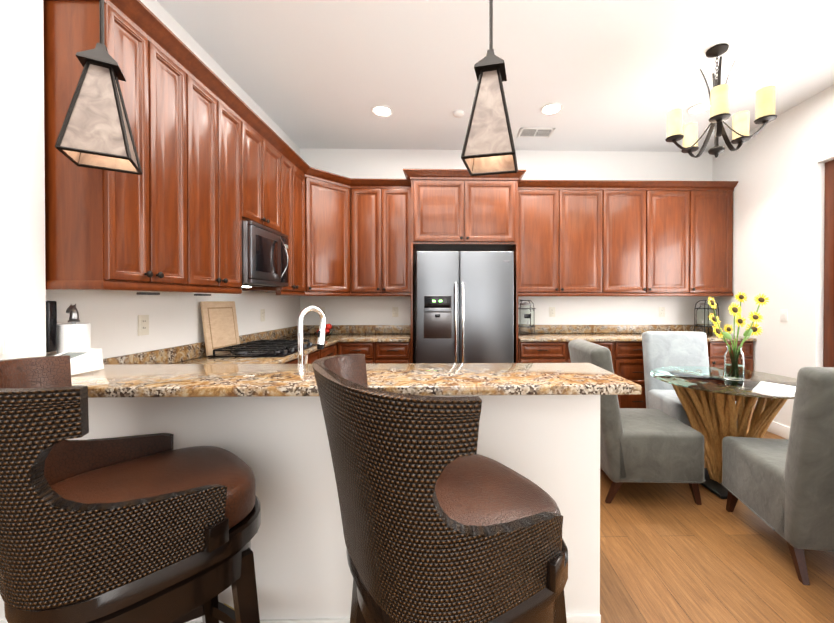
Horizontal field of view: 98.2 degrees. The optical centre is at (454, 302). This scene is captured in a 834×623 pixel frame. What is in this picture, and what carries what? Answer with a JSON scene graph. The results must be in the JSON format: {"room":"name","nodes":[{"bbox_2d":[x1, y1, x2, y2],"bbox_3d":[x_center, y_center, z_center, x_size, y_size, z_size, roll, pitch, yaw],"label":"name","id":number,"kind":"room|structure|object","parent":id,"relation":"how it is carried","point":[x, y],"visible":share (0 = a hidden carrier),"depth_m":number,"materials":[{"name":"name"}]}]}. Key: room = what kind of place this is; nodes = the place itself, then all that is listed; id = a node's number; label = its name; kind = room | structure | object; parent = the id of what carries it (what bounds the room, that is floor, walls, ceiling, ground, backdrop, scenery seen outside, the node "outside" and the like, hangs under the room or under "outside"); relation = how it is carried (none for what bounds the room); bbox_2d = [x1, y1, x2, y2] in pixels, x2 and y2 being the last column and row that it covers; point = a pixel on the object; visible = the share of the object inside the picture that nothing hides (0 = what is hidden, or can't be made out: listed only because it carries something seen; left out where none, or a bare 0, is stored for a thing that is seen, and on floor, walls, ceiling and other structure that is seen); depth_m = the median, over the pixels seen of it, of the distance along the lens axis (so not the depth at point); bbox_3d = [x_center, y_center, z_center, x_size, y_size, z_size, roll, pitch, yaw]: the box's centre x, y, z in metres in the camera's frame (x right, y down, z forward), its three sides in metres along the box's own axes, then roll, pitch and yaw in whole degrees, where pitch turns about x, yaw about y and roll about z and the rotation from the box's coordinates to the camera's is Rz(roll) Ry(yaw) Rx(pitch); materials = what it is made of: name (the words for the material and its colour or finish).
{"room":"dining room and kitchen","nodes":[
{"label":"dining room and kitchen","id":0,"kind":"room"},
{"bbox_2d":[46,0,299,358],"bbox_3d":[-1.866,-0.262,2.930,0.120,3.120,2.939,0,0,-1],"label":"wall","id":1,"kind":"structure","parent":0,"point":[111,317],"depth_m":2.25,"materials":[{"name":"white paint"}]},
{"bbox_2d":[43,0,194,287],"bbox_3d":[-1.607,-0.712,1.715,0.338,1.237,0.464,0,0,-1],"label":"upper cabinet","id":2,"kind":"object","parent":1,"relation":"attached to","point":[104,228],"depth_m":1.58,"materials":[{"name":"brown wood"}]},
{"bbox_2d":[137,292,159,294],"bbox_3d":[-1.604,-0.047,1.887,0.050,0.012,0.090,0,0,-1],"label":"under-cabinet light","id":3,"kind":"object","parent":2,"relation":"attached to","point":[144,293],"depth_m":1.85,"materials":[{"name":"silver metal"}]},
{"bbox_2d":[194,294,210,295],"bbox_3d":[-1.613,-0.050,2.307,0.050,0.012,0.090,0,0,-1],"label":"under-cabinet light","id":4,"kind":"object","parent":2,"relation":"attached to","point":[194,294],"depth_m":2.27,"materials":[{"name":"silver metal"}]},
{"bbox_2d":[138,315,148,335],"bbox_3d":[-1.783,0.128,2.064,0.008,0.117,0.072,0,0,-1],"label":"electrical outlet plate","id":5,"kind":"object","parent":1,"relation":"attached to","point":[143,324],"depth_m":2.06,"materials":[{"name":"white plastic"}]},
{"bbox_2d":[179,56,246,291],"bbox_3d":[-1.618,-0.715,2.206,0.338,1.237,0.517,0,0,-1],"label":"upper cabinet","id":6,"kind":"object","parent":1,"relation":"attached to","point":[219,160],"depth_m":2.19,"materials":[{"name":"brown wood"}]},
{"bbox_2d":[261,309,264,321],"bbox_3d":[-1.811,0.119,3.404,0.008,0.117,0.072,0,0,-1],"label":"electrical outlet plate","id":7,"kind":"object","parent":1,"relation":"attached to","point":[262,310],"depth_m":3.40,"materials":[{"name":"white plastic"}]},
{"bbox_2d":[247,112,282,232],"bbox_3d":[-1.630,-0.957,2.760,0.338,0.761,0.595,0,0,-1],"label":"upper cabinet","id":8,"kind":"object","parent":1,"relation":"attached to","point":[264,149],"depth_m":2.76,"materials":[{"name":"brown wood"}]},
{"bbox_2d":[242,220,288,286],"bbox_3d":[-1.571,-0.347,2.765,0.458,0.443,0.574,0,0,-1],"label":"microwave","id":9,"kind":"object","parent":8,"relation":"attached to","point":[265,259],"visible":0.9,"depth_m":2.64,"materials":[{"name":"silver metal"}]},
{"bbox_2d":[247,144,294,291],"bbox_3d":[-1.638,-0.721,3.172,0.338,1.237,0.227,0,0,-1],"label":"upper cabinet","id":10,"kind":"object","parent":1,"relation":"attached to","point":[288,156],"depth_m":3.22,"materials":[{"name":"brown wood"}]},
{"bbox_2d":[295,156,306,291],"bbox_3d":[-1.644,-0.723,3.434,0.338,1.237,0.296,0,0,-1],"label":"upper cabinet","id":11,"kind":"object","parent":1,"relation":"attached to","point":[300,168],"depth_m":3.46,"materials":[{"name":"brown wood"}]},
{"bbox_2d":[0,0,600,622],"bbox_3d":[-2.703,-0.251,1.376,6.540,3.120,0.132,0,0,-1],"label":"wall","id":12,"kind":"structure","parent":0,"point":[548,444],"depth_m":1.38,"materials":[{"name":"white paint"}]},
{"bbox_2d":[46,301,56,352],"bbox_3d":[-1.720,0.100,1.492,0.108,0.215,0.044,0,0,-1],"label":"wall phone","id":13,"kind":"object","parent":12,"relation":"attached to","point":[51,326],"visible":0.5,"depth_m":1.49,"materials":[{"name":"black"}]},
{"bbox_2d":[71,363,641,397],"bbox_3d":[-1.393,0.273,1.288,3.954,0.030,0.410,0,0,-1],"label":"countertop","id":14,"kind":"structure","parent":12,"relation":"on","point":[258,380],"depth_m":1.19,"materials":[{"name":"stone"}]},
{"bbox_2d":[54,349,103,374],"bbox_3d":[-1.414,0.218,1.292,0.115,0.078,0.200,0,0,-1],"label":"machine","id":15,"kind":"object","parent":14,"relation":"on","point":[84,360],"visible":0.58,"depth_m":1.34,"materials":[{"name":"white plastic"}]},
{"bbox_2d":[157,0,833,151],"bbox_3d":[0.543,-1.856,0.620,11.000,0.100,8.000,0,0,-1],"label":"ceiling","id":16,"kind":"structure","parent":0,"point":[617,75],"depth_m":2.71,"materials":[{"name":"white paint"}]},
{"bbox_2d":[55,0,142,174],"bbox_3d":[-1.261,-1.155,1.286,0.189,1.308,0.189,0,0,-31],"label":"pendant light","id":17,"kind":"object","parent":16,"relation":"hanging from","point":[95,132],"visible":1,"depth_m":1.25,"materials":[{"name":"beige glass"}]},
{"bbox_2d":[371,105,392,116],"bbox_3d":[-0.687,-1.819,3.425,0.210,0.010,0.210,0,0,-1],"label":"recessed light","id":18,"kind":"object","parent":16,"relation":"in","point":[381,111],"visible":1,"depth_m":3.42,"materials":[{"name":"white"}]},
{"bbox_2d":[453,110,463,117],"bbox_3d":[0.043,-1.810,3.460,0.104,0.030,0.104,0,0,-1],"label":"smoke detector","id":19,"kind":"object","parent":16,"relation":"attached to","point":[458,113],"visible":0.98,"depth_m":3.43,"materials":[{"name":"white plastic"}]},
{"bbox_2d":[461,0,517,175],"bbox_3d":[0.134,-1.155,1.316,0.189,1.308,0.189,0,0,13],"label":"pendant light","id":20,"kind":"object","parent":16,"relation":"hanging from","point":[488,147],"visible":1,"depth_m":1.27,"materials":[{"name":"beige glass"}]},
{"bbox_2d":[517,127,554,137],"bbox_3d":[0.874,-1.823,3.858,0.360,0.009,0.210,0,0,-1],"label":"ceiling vent","id":21,"kind":"object","parent":16,"relation":"in","point":[537,132],"visible":0.98,"depth_m":3.85,"materials":[{"name":"white metal"}]},
{"bbox_2d":[540,103,562,114],"bbox_3d":[0.914,-1.819,3.389,0.210,0.010,0.210,0,0,-1],"label":"recessed light","id":22,"kind":"object","parent":16,"relation":"in","point":[551,108],"visible":1,"depth_m":3.38,"materials":[{"name":"white"}]},
{"bbox_2d":[686,102,709,114],"bbox_3d":[2.305,-1.819,3.378,0.210,0.010,0.210,0,0,-1],"label":"recessed light","id":23,"kind":"object","parent":16,"relation":"in","point":[699,108],"visible":0.9,"depth_m":3.37,"materials":[{"name":"white"}]},
{"bbox_2d":[665,43,776,157],"bbox_3d":[1.888,-1.431,2.615,0.633,0.773,0.614,0,0,-1],"label":"chandelier","id":24,"kind":"object","parent":16,"relation":"hanging from","point":[677,130],"visible":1,"depth_m":2.59,"materials":[{"name":"beige glass"}]},
{"bbox_2d":[300,148,712,324],"bbox_3d":[0.663,-0.272,4.394,5.200,3.120,0.120,0,0,-1],"label":"wall","id":25,"kind":"structure","parent":0,"point":[535,165],"depth_m":4.34,"materials":[{"name":"white paint"}]},
{"bbox_2d":[283,292,350,295],"bbox_3d":[-1.488,-0.727,3.935,0.676,1.237,0.696,0,0,-1],"label":"upper cabinet","id":26,"kind":"object","parent":25,"relation":"attached to","point":[284,293],"depth_m":3.69,"materials":[{"name":"brown wood"}]},
{"bbox_2d":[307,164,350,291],"bbox_3d":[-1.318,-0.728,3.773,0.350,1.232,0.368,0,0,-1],"label":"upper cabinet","id":27,"kind":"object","parent":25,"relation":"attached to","point":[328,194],"depth_m":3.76,"materials":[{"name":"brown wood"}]},
{"bbox_2d":[351,180,414,295],"bbox_3d":[-0.807,-0.728,4.127,0.686,1.237,0.338,0,0,-1],"label":"upper cabinet","id":28,"kind":"object","parent":25,"relation":"attached to","point":[382,254],"depth_m":3.96,"materials":[{"name":"brown wood"}]},
{"bbox_2d":[392,307,397,316],"bbox_3d":[-0.705,0.113,4.303,0.072,0.117,0.008,0,0,-1],"label":"electrical outlet plate","id":29,"kind":"object","parent":25,"relation":"attached to","point":[394,309],"depth_m":4.30,"materials":[{"name":"white plastic"}]},
{"bbox_2d":[411,169,518,251],"bbox_3d":[0.101,-0.993,4.028,1.116,0.756,0.570,0,0,-1],"label":"upper cabinet","id":30,"kind":"object","parent":25,"relation":"attached to","point":[452,209],"depth_m":3.75,"materials":[{"name":"brown wood"}]},
{"bbox_2d":[549,307,554,316],"bbox_3d":[1.184,0.113,4.343,0.072,0.117,0.008,0,0,-1],"label":"electrical outlet plate","id":31,"kind":"object","parent":25,"relation":"attached to","point":[551,309],"depth_m":4.34,"materials":[{"name":"white plastic"}]},
{"bbox_2d":[511,180,606,295],"bbox_3d":[1.158,-0.728,4.169,0.996,1.237,0.338,0,0,-1],"label":"upper cabinet","id":32,"kind":"object","parent":25,"relation":"attached to","point":[563,223],"depth_m":4.00,"materials":[{"name":"brown wood"}]},
{"bbox_2d":[603,180,690,295],"bbox_3d":[2.148,-0.728,4.190,0.985,1.237,0.338,0,0,-1],"label":"upper cabinet","id":33,"kind":"object","parent":25,"relation":"attached to","point":[648,253],"depth_m":4.02,"materials":[{"name":"brown wood"}]},
{"bbox_2d":[659,307,664,316],"bbox_3d":[2.524,0.113,4.372,0.072,0.117,0.008,0,0,-1],"label":"electrical outlet plate","id":34,"kind":"object","parent":25,"relation":"attached to","point":[661,309],"depth_m":4.37,"materials":[{"name":"white plastic"}]},
{"bbox_2d":[691,181,737,295],"bbox_3d":[2.892,-0.728,4.205,0.503,1.237,0.338,0,0,-1],"label":"upper cabinet","id":35,"kind":"object","parent":25,"relation":"attached to","point":[711,201],"depth_m":4.04,"materials":[{"name":"brown wood"}]},
{"bbox_2d":[600,431,833,622],"bbox_3d":[0.543,1.364,0.642,11.000,0.100,8.000,0,0,-1],"label":"floor","id":36,"kind":"structure","parent":0,"point":[672,553],"depth_m":1.79,"materials":[{"name":"brown wood"}]},
{"bbox_2d":[0,355,260,622],"bbox_3d":[-0.874,0.731,0.988,0.704,1.162,0.703,0,0,-1],"label":"bar stool","id":37,"kind":"object","parent":36,"relation":"on","point":[151,528],"visible":1,"depth_m":0.81,"materials":[{"name":"brown wicker"}]},
{"bbox_2d":[287,349,322,363],"bbox_3d":[-1.490,0.853,2.836,0.620,0.888,0.720,0,0,-1],"label":"base cabinet","id":38,"kind":"object","parent":36,"relation":"on","point":[318,354],"depth_m":3.01,"materials":[{"name":"brown wood"}]},
{"bbox_2d":[323,342,338,356],"bbox_3d":[-1.502,0.849,3.435,0.620,0.888,0.479,0,0,-1],"label":"base cabinet","id":39,"kind":"object","parent":36,"relation":"on","point":[331,350],"depth_m":3.52,"materials":[{"name":"brown wood"}]},
{"bbox_2d":[103,325,342,364],"bbox_3d":[-1.473,0.343,2.883,0.660,0.130,2.815,0,0,-1],"label":"countertop","id":40,"kind":"structure","parent":39,"relation":"on","point":[194,353],"depth_m":2.44,"materials":[{"name":"stone"}]},
{"bbox_2d":[57,304,90,353],"bbox_3d":[-1.678,0.195,1.587,0.136,0.382,0.136,0,0,-1],"label":"paper towel holder","id":41,"kind":"object","parent":40,"relation":"on","point":[73,335],"visible":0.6,"depth_m":1.56,"materials":[{"name":"grey metal"}]},
{"bbox_2d":[200,301,239,355],"bbox_3d":[-1.754,0.185,2.710,0.063,0.388,0.390,0,0,-1],"label":"cutting board","id":42,"kind":"object","parent":40,"relation":"on","point":[220,324],"visible":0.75,"depth_m":2.67,"materials":[{"name":"brown wood"}]},
{"bbox_2d":[207,340,316,356],"bbox_3d":[-1.457,0.351,2.833,0.525,0.053,0.680,0,0,-1],"label":"cooktop","id":43,"kind":"object","parent":40,"relation":"in","point":[270,348],"visible":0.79,"depth_m":2.63,"materials":[{"name":"black metal"}]},
{"bbox_2d":[298,306,325,363],"bbox_3d":[-0.756,0.201,1.679,0.272,0.370,0.141,0,0,-1],"label":"faucet","id":44,"kind":"object","parent":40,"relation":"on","point":[321,331],"visible":0.65,"depth_m":1.65,"materials":[{"name":"silver metal"}]},
{"bbox_2d":[314,324,333,335],"bbox_3d":[-1.449,0.295,3.993,0.210,0.150,0.210,0,0,-1],"label":"apple bowl","id":45,"kind":"object","parent":40,"relation":"on","point":[328,330],"visible":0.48,"depth_m":3.97,"materials":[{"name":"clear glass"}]},
{"bbox_2d":[339,342,374,363],"bbox_3d":[-1.017,0.846,3.991,0.381,0.888,0.620,0,0,-1],"label":"base cabinet","id":46,"kind":"object","parent":36,"relation":"on","point":[367,348],"depth_m":3.69,"materials":[{"name":"brown wood"}]},
{"bbox_2d":[375,340,410,363],"bbox_3d":[-0.644,0.846,3.999,0.367,0.888,0.620,0,0,-1],"label":"base cabinet","id":47,"kind":"object","parent":36,"relation":"on","point":[385,352],"depth_m":3.69,"materials":[{"name":"brown wood"}]},
{"bbox_2d":[339,325,410,341],"bbox_3d":[-0.817,0.336,3.984,0.698,0.130,0.640,0,0,-1],"label":"countertop","id":48,"kind":"structure","parent":47,"relation":"on","point":[351,333],"depth_m":4.27,"materials":[{"name":"stone"}]},
{"bbox_2d":[312,353,567,622],"bbox_3d":[-0.025,0.731,0.935,0.690,1.162,0.692,0,0,-1],"label":"bar stool","id":49,"kind":"object","parent":36,"relation":"on","point":[443,521],"visible":1,"depth_m":0.68,"materials":[{"name":"brown wicker"}]},
{"bbox_2d":[416,251,513,362],"bbox_3d":[0.099,0.386,3.875,0.960,1.788,0.823,0,0,-1],"label":"refrigerator","id":50,"kind":"object","parent":36,"relation":"on","point":[464,306],"visible":0.77,"depth_m":3.52,"materials":[{"name":"silver metal"}]},
{"bbox_2d":[518,341,614,373],"bbox_3d":[1.161,0.845,4.038,0.992,0.888,0.620,0,0,-1],"label":"base cabinet","id":51,"kind":"object","parent":36,"relation":"on","point":[528,352],"depth_m":3.73,"materials":[{"name":"brown wood"}]},
{"bbox_2d":[615,341,645,407],"bbox_3d":[1.905,0.845,4.053,0.497,0.888,0.620,0,0,-1],"label":"base cabinet","id":52,"kind":"object","parent":36,"relation":"on","point":[627,360],"depth_m":3.75,"materials":[{"name":"brown wood"}]},
{"bbox_2d":[568,339,705,504],"bbox_3d":[1.253,0.794,2.576,0.727,1.014,0.578,0,0,2],"label":"dining chair","id":53,"kind":"object","parent":36,"relation":"on","point":[647,445],"visible":0.73,"depth_m":2.30,"materials":[{"name":"grey fabric"}]},
{"bbox_2d":[642,331,735,427],"bbox_3d":[2.124,0.789,3.241,0.578,1.014,0.727,0,0,6],"label":"dining chair","id":54,"kind":"object","parent":36,"relation":"on","point":[672,348],"visible":0.25,"depth_m":3.44,"materials":[{"name":"grey fabric"}]},
{"bbox_2d":[650,366,796,498],"bbox_3d":[1.962,0.922,2.579,0.984,0.756,0.984,0,0,-1],"label":"dining table","id":55,"kind":"object","parent":36,"relation":"on","point":[716,414],"visible":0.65,"depth_m":2.48,"materials":[{"name":"brown wood"}]},
{"bbox_2d":[707,292,768,380],"bbox_3d":[1.964,0.232,2.541,0.453,0.622,0.156,0,0,-1],"label":"flower vase","id":56,"kind":"object","parent":55,"relation":"on","point":[734,363],"visible":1,"depth_m":2.52,"materials":[{"name":"clear glass"}]},
{"bbox_2d":[707,341,752,400],"bbox_3d":[2.649,0.845,4.069,0.992,0.888,0.620,0,0,-1],"label":"base cabinet","id":57,"kind":"object","parent":36,"relation":"on","point":[716,349],"depth_m":3.77,"materials":[{"name":"brown wood"}]},
{"bbox_2d":[518,325,756,341],"bbox_3d":[1.910,0.335,4.042,2.477,0.130,0.640,0,0,-1],"label":"countertop","id":58,"kind":"structure","parent":57,"relation":"on","point":[544,333],"depth_m":4.32,"materials":[{"name":"stone"}]},
{"bbox_2d":[518,300,535,335],"bbox_3d":[0.810,0.169,4.077,0.231,0.397,0.257,0,0,-1],"label":"lantern","id":59,"kind":"object","parent":58,"relation":"on","point":[525,314],"visible":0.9,"depth_m":4.01,"materials":[{"name":"black metal"}]},
{"bbox_2d":[694,300,718,333],"bbox_3d":[2.900,0.169,4.122,0.231,0.397,0.257,0,0,-1],"label":"lantern","id":60,"kind":"object","parent":58,"relation":"on","point":[704,311],"visible":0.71,"depth_m":4.07,"materials":[{"name":"black metal"}]},
{"bbox_2d":[721,367,833,584],"bbox_3d":[1.909,0.799,1.878,0.578,1.014,0.727,0,0,9],"label":"dining chair","id":61,"kind":"object","parent":36,"relation":"on","point":[784,488],"visible":1,"depth_m":1.68,"materials":[{"name":"grey fabric"}]},
{"bbox_2d":[712,85,833,426],"bbox_3d":[3.254,-0.262,2.979,0.160,3.120,3.060,0,0,-1],"label":"wall","id":62,"kind":"structure","parent":0,"point":[775,168],"depth_m":3.46,"materials":[{"name":"white paint"}]},
{"bbox_2d":[767,421,789,438],"bbox_3d":[3.150,1.232,3.777,0.014,0.120,1.240,0,0,-1],"label":"baseboard","id":63,"kind":"structure","parent":62,"relation":"attached to","point":[779,429],"depth_m":3.48,"materials":[{"name":"white"}]},
{"bbox_2d":[780,309,787,321],"bbox_3d":[3.159,0.125,3.449,0.009,0.117,0.072,0,0,-1],"label":"electrical outlet plate","id":64,"kind":"object","parent":62,"relation":"attached to","point":[783,313],"depth_m":3.45,"materials":[{"name":"white plastic"}]},
{"bbox_2d":[823,160,833,366],"bbox_3d":[3.275,0.042,2.521,0.058,2.518,1.256,0,0,-1],"label":"door frame","id":65,"kind":"structure","parent":62,"relation":"attached to","point":[828,354],"depth_m":3.10,"materials":[{"name":"brown wood"}]}
]}

